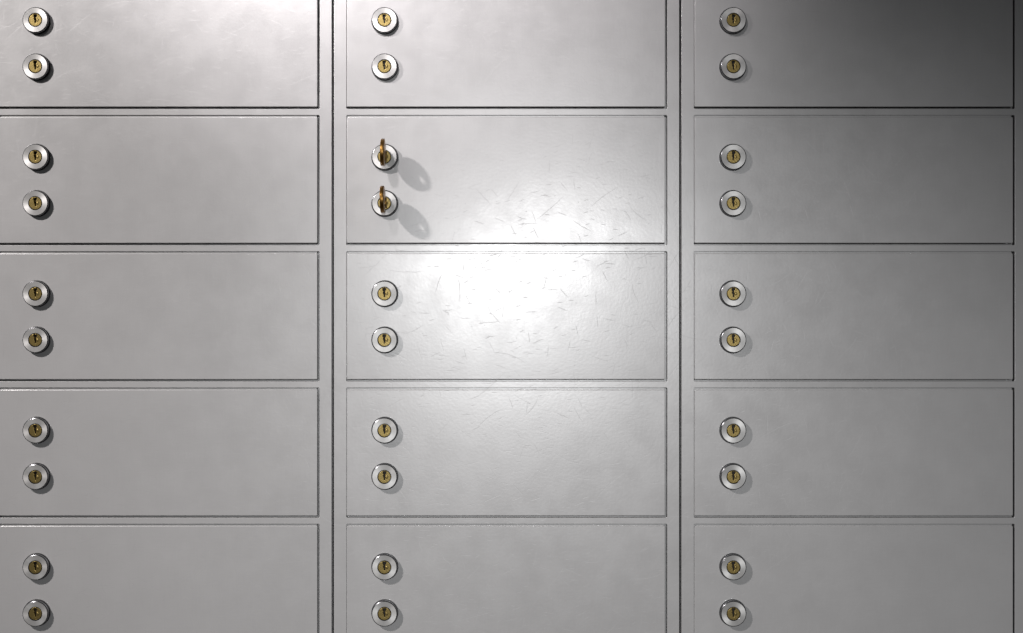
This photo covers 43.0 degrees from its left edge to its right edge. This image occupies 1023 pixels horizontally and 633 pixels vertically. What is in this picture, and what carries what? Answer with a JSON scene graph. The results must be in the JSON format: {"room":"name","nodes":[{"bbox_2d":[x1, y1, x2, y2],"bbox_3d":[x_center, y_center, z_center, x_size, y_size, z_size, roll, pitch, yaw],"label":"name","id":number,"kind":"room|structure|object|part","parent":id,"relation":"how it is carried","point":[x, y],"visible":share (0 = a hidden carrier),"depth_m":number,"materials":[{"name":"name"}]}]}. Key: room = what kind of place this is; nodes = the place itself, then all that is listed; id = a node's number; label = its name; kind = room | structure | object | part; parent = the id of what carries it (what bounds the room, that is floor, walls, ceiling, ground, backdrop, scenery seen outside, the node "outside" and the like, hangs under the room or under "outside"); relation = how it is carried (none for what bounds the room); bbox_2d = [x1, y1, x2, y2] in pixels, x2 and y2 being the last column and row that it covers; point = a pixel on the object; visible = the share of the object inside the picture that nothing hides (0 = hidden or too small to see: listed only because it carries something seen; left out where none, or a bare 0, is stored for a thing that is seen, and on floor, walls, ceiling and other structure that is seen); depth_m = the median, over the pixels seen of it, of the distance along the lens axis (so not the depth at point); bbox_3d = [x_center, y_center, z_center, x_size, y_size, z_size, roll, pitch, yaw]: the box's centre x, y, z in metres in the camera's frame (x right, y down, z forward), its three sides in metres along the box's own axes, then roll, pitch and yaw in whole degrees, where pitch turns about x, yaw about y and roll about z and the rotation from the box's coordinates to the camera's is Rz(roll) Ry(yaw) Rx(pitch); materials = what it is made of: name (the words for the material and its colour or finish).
{"room":"bank vault","nodes":[
{"label":"bank vault","id":0,"kind":"room"},
{"bbox_3d":[-0.005,1.234,0.275,4.243,0.100,3.150,0,0,0],"label":"floor","id":1,"kind":"structure","parent":0,"visible":0},
{"bbox_2d":[0,0,333,632],"bbox_3d":[-0.353,0.348,1.522,0.346,1.670,0.455,0,0,0],"label":"boxes","id":2,"kind":"object","parent":1,"relation":"on","point":[167,166],"visible":1,"depth_m":1.30,"materials":[{"name":"grey metal"}]},
{"bbox_3d":[-0.353,0.273,1.301,0.319,0.126,0.002,0,0,0],"label":"door","id":3,"kind":"part","parent":2,"relation":"part of","materials":[{"name":"grey metal"}]},
{"bbox_3d":[-0.353,0.136,1.301,0.319,0.126,0.002,0,0,0],"label":"door","id":4,"kind":"part","parent":2,"relation":"part of","materials":[{"name":"grey metal"}]},
{"bbox_3d":[-0.353,0.000,1.301,0.319,0.126,0.002,0,0,0],"label":"door","id":5,"kind":"part","parent":2,"relation":"part of","materials":[{"name":"grey metal"}]},
{"bbox_3d":[-0.353,-0.137,1.301,0.319,0.126,0.002,0,0,0],"label":"door","id":6,"kind":"part","parent":2,"relation":"part of","materials":[{"name":"grey metal"}]},
{"bbox_3d":[-0.353,-0.273,1.301,0.319,0.126,0.002,0,0,0],"label":"door","id":7,"kind":"part","parent":2,"relation":"part of","materials":[{"name":"grey metal"}]},
{"bbox_2d":[334,0,678,632],"bbox_3d":[-0.005,0.348,1.522,0.346,1.670,0.455,0,0,0],"label":"boxes","id":8,"kind":"object","parent":1,"relation":"on","point":[506,330],"visible":0.94,"depth_m":1.30,"materials":[{"name":"grey metal"}]},
{"bbox_2d":[379,186,386,212],"bbox_3d":[-0.127,-0.115,1.279,0.006,0.027,0.036,-1,0,-1],"label":"key","id":9,"kind":"object","parent":8,"relation":"in","point":[383,200],"visible":1,"depth_m":1.26,"materials":[{"name":"gold metal"}]},
{"bbox_2d":[380,139,386,165],"bbox_3d":[-0.126,-0.161,1.279,0.006,0.027,0.036,1,0,-2],"label":"key","id":10,"kind":"object","parent":8,"relation":"in","point":[383,153],"visible":1,"depth_m":1.27,"materials":[{"name":"gold metal"}]},
{"bbox_3d":[-0.005,0.273,1.301,0.319,0.126,0.002,0,0,0],"label":"door","id":11,"kind":"part","parent":8,"relation":"part of","materials":[{"name":"grey metal"}]},
{"bbox_3d":[-0.005,0.136,1.301,0.319,0.126,0.002,0,0,0],"label":"door","id":12,"kind":"part","parent":8,"relation":"part of","materials":[{"name":"grey metal"}]},
{"bbox_3d":[-0.005,0.000,1.301,0.319,0.126,0.002,0,0,0],"label":"door","id":13,"kind":"part","parent":8,"relation":"part of","materials":[{"name":"grey metal"}]},
{"bbox_3d":[-0.005,-0.137,1.301,0.319,0.126,0.002,0,0,0],"label":"door","id":14,"kind":"part","parent":8,"relation":"part of","materials":[{"name":"grey metal"}]},
{"bbox_3d":[-0.005,-0.273,1.301,0.319,0.126,0.002,0,0,0],"label":"door","id":15,"kind":"part","parent":8,"relation":"part of","materials":[{"name":"grey metal"}]},
{"bbox_2d":[679,0,1022,632],"bbox_3d":[0.343,0.348,1.522,0.346,1.670,0.455,0,0,0],"label":"boxes","id":16,"kind":"object","parent":1,"relation":"on","point":[851,171],"visible":1,"depth_m":1.30,"materials":[{"name":"grey metal"}]},
{"bbox_3d":[0.342,0.273,1.301,0.319,0.126,0.002,0,0,0],"label":"door","id":17,"kind":"part","parent":16,"relation":"part of","materials":[{"name":"grey metal"}]},
{"bbox_3d":[0.342,0.136,1.301,0.319,0.126,0.002,0,0,0],"label":"door","id":18,"kind":"part","parent":16,"relation":"part of","materials":[{"name":"grey metal"}]},
{"bbox_3d":[0.342,0.000,1.301,0.319,0.126,0.002,0,0,0],"label":"door","id":19,"kind":"part","parent":16,"relation":"part of","materials":[{"name":"grey metal"}]},
{"bbox_3d":[0.342,-0.137,1.301,0.319,0.126,0.002,0,0,0],"label":"door","id":20,"kind":"part","parent":16,"relation":"part of","materials":[{"name":"grey metal"}]},
{"bbox_3d":[0.342,-0.273,1.301,0.319,0.126,0.002,0,0,0],"label":"door","id":21,"kind":"part","parent":16,"relation":"part of","materials":[{"name":"grey metal"}]}
]}

